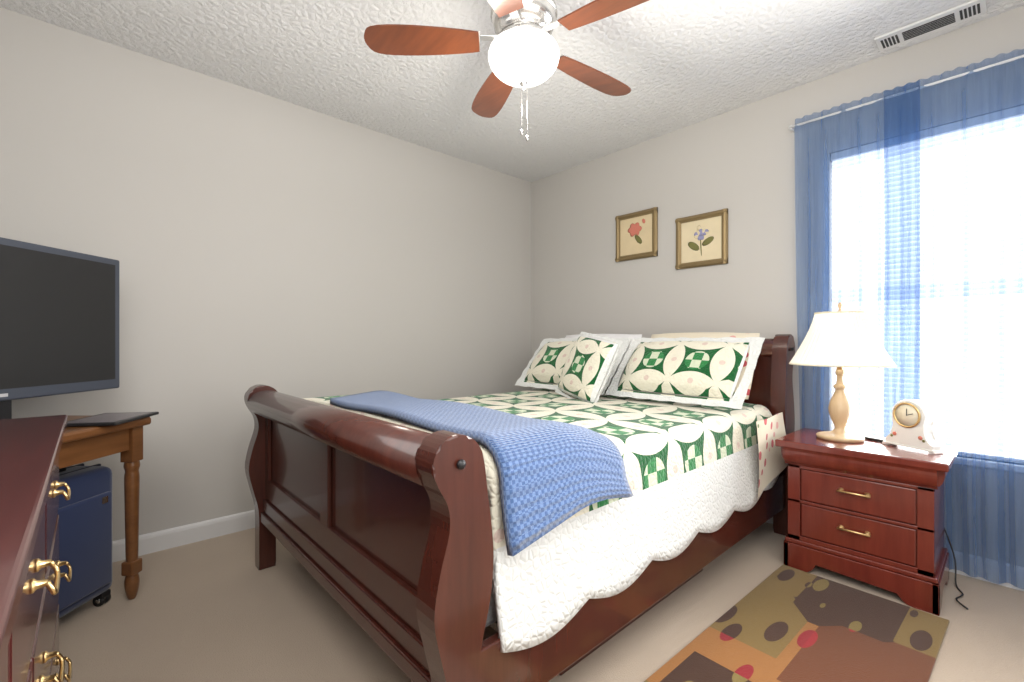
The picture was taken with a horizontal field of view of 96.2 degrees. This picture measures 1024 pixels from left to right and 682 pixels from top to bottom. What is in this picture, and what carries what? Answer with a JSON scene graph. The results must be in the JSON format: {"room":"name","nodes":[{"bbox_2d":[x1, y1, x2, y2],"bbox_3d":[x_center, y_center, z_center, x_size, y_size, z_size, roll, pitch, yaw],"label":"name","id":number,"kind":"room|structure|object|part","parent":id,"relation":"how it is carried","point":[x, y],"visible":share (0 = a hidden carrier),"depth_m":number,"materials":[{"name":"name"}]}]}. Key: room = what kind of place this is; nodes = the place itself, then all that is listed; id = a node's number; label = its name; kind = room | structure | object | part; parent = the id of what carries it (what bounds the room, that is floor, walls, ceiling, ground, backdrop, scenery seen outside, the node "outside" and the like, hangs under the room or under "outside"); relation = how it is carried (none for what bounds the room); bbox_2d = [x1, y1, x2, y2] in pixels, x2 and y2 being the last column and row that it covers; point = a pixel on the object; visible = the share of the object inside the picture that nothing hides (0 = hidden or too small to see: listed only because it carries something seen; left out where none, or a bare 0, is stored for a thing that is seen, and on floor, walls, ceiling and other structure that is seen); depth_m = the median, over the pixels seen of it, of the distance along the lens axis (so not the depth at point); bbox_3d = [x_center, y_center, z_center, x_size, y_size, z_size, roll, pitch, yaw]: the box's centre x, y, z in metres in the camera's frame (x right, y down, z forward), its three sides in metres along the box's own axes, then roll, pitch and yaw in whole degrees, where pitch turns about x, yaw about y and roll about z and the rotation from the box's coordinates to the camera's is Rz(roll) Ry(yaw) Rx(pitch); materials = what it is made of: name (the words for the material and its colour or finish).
{"room":"bedroom","nodes":[
{"label":"bedroom","id":0,"kind":"room"},
{"bbox_2d":[0,7,530,540],"bbox_3d":[-1.159,-0.180,2.915,3.740,2.440,0.120,0,0,-43],"label":"wall","id":1,"kind":"structure","parent":0,"point":[246,237],"depth_m":2.50,"materials":[{"name":"grey paint"}]},
{"bbox_2d":[112,510,254,562],"bbox_3d":[-1.113,0.992,2.865,3.499,0.096,0.015,0,0,-43],"label":"baseboard","id":2,"kind":"structure","parent":1,"relation":"attached to","point":[156,541],"depth_m":2.35,"materials":[{"name":"white wood"}]},
{"bbox_2d":[0,0,1023,181],"bbox_3d":[0.049,-1.430,1.601,3.740,0.060,3.690,0,0,-43],"label":"ceiling","id":3,"kind":"structure","parent":0,"point":[674,65],"depth_m":2.27,"materials":[{"name":"white paint"}]},
{"bbox_2d":[364,0,648,140],"bbox_3d":[0.082,-1.079,1.768,1.126,0.641,1.148,0,0,-43],"label":"ceiling fan","id":4,"kind":"object","parent":3,"relation":"hanging from","point":[523,53],"visible":1,"depth_m":1.71,"materials":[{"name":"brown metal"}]},
{"bbox_2d":[874,0,986,51],"bbox_3d":[1.840,-1.392,2.032,0.135,0.014,0.360,0,0,-43],"label":"ceiling vent","id":5,"kind":"object","parent":3,"relation":"in","point":[966,11],"visible":1,"depth_m":2.01,"materials":[{"name":"white metal"}]},
{"bbox_2d":[59,522,1023,681],"bbox_3d":[0.049,1.070,1.601,3.740,0.060,3.690,0,0,-43],"label":"floor","id":6,"kind":"structure","parent":0,"point":[223,608],"depth_m":1.68,"materials":[{"name":"carpet"}]},
{"bbox_2d":[0,415,71,681],"bbox_3d":[-0.883,0.623,0.493,0.568,0.835,1.660,0,0,-43],"label":"dresser","id":7,"kind":"object","parent":6,"relation":"on","point":[31,575],"visible":1,"depth_m":0.69,"materials":[{"name":"brown wood"}]},
{"bbox_2d":[57,463,111,617],"bbox_3d":[-1.695,0.757,1.673,0.232,0.566,0.364,0,0,2],"label":"suitcase","id":8,"kind":"object","parent":6,"relation":"on","point":[84,513],"visible":0.52,"depth_m":1.71,"materials":[{"name":"blue fabric"}]},
{"bbox_2d":[59,415,150,599],"bbox_3d":[-1.709,0.675,1.544,0.420,0.730,0.750,0,0,2],"label":"table","id":9,"kind":"object","parent":6,"relation":"on","point":[89,443],"visible":0.54,"depth_m":1.83,"materials":[{"name":"brown wood"}]},
{"bbox_2d":[0,237,118,419],"bbox_3d":[-1.749,-0.021,1.536,0.232,0.660,0.930,0,0,2],"label":"tv","id":10,"kind":"object","parent":9,"relation":"on","point":[59,321],"visible":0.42,"depth_m":1.73,"materials":[{"name":"grey plastic"}]},
{"bbox_2d":[67,412,158,426],"bbox_3d":[-1.563,0.303,1.788,0.200,0.012,0.270,0,0,-10],"label":"tablet","id":11,"kind":"object","parent":9,"relation":"on","point":[109,419],"visible":0.79,"depth_m":1.75,"materials":[{"name":"black plastic"}]},
{"bbox_2d":[244,332,794,681],"bbox_3d":[0.169,0.491,2.305,2.336,1.098,1.612,0,0,-43],"label":"bed","id":12,"kind":"object","parent":6,"relation":"on","point":[600,490],"visible":1,"depth_m":1.44,"materials":[{"name":"brown wood"}]},
{"bbox_2d":[329,390,633,556],"bbox_3d":[-0.252,0.365,1.720,0.510,0.279,1.307,0,0,-43],"label":"blanket","id":13,"kind":"object","parent":12,"relation":"on","point":[544,477],"depth_m":1.25,"materials":[{"name":"blue fabric"}]},
{"bbox_2d":[555,332,623,410],"bbox_3d":[0.424,0.153,2.604,0.132,0.400,0.400,25,-3,-26],"label":"pillow","id":14,"kind":"object","parent":12,"relation":"on","point":[587,369],"depth_m":2.51,"materials":[{"name":"white fabric"}]},
{"bbox_2d":[644,564,949,681],"bbox_3d":[0.881,1.034,1.435,1.450,0.010,0.560,0,0,-41],"label":"rug","id":15,"kind":"object","parent":6,"relation":"on","point":[784,623],"visible":0.92,"depth_m":1.58,"materials":[{"name":"multicoloured fabric"}]},
{"bbox_2d":[775,428,957,615],"bbox_3d":[1.573,0.748,2.058,0.432,0.585,0.586,0,0,-43],"label":"nightstand","id":16,"kind":"object","parent":6,"relation":"on","point":[871,512],"visible":1,"depth_m":1.91,"materials":[{"name":"red wood"}]},
{"bbox_2d":[856,433,884,441],"bbox_3d":[1.668,0.448,2.131,0.075,0.012,0.150,0,0,-23],"label":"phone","id":17,"kind":"object","parent":16,"relation":"on","point":[874,438],"visible":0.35,"depth_m":2.11,"materials":[{"name":"black plastic"}]},
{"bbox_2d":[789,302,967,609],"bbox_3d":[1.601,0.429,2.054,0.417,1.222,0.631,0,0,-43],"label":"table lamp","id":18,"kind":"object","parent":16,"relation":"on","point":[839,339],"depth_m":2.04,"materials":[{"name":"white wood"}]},
{"bbox_3d":[1.727,0.751,2.012,0.290,0.577,0.399,0,0,-43],"label":"lamp cord","id":19,"kind":"part","parent":18,"relation":"part of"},
{"bbox_2d":[882,400,944,453],"bbox_3d":[1.691,0.351,1.942,0.066,0.206,0.204,0,0,-15],"label":"mantel clock","id":20,"kind":"object","parent":16,"relation":"on","point":[912,425],"visible":1,"depth_m":1.91,"materials":[{"name":"white ceramic"}]},
{"bbox_2d":[531,6,1023,566],"bbox_3d":[1.382,-0.180,2.826,0.120,2.440,3.450,0,0,-43],"label":"wall","id":21,"kind":"structure","parent":0,"point":[739,164],"depth_m":2.80,"materials":[{"name":"grey paint"}]},
{"bbox_2d":[615,207,657,261],"bbox_3d":[0.879,-0.750,3.267,0.020,0.335,0.335,0,0,-43],"label":"framed picture","id":22,"kind":"object","parent":21,"relation":"attached to","point":[636,235],"visible":1,"depth_m":3.26,"materials":[{"name":"beige paper"}]},
{"bbox_2d":[675,208,727,269],"bbox_3d":[1.198,-0.640,2.920,0.020,0.335,0.335,0,0,-43],"label":"framed picture","id":23,"kind":"object","parent":21,"relation":"attached to","point":[701,240],"visible":1,"depth_m":2.91,"materials":[{"name":"beige paper"}]},
{"bbox_2d":[766,517,1023,590],"bbox_3d":[1.332,0.992,2.780,0.015,0.096,3.390,0,0,-43],"label":"baseboard","id":24,"kind":"structure","parent":21,"relation":"attached to","point":[770,520],"depth_m":1.97,"materials":[{"name":"white wood"}]},
{"bbox_2d":[788,49,1023,588],"bbox_3d":[1.965,-0.091,2.034,0.092,2.217,1.315,0,0,-43],"label":"curtain","id":25,"kind":"object","parent":21,"relation":"attached to","point":[902,356],"visible":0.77,"depth_m":2.07,"materials":[{"name":"blue fabric"}]},
{"bbox_2d":[834,122,1023,472],"bbox_3d":[2.009,-0.220,2.106,0.101,1.540,0.980,0,0,-43],"label":"window","id":26,"kind":"structure","parent":21,"relation":"in","point":[991,466],"depth_m":2.06,"materials":[{"name":"white glass"}]},
{"bbox_2d":[831,108,1023,463],"bbox_3d":[2.000,-0.236,2.097,0.036,1.504,0.912,0,0,-43],"label":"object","id":27,"kind":"structure","parent":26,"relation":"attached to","point":[984,306],"depth_m":2.10,"materials":[{"name":"white"}]}
]}

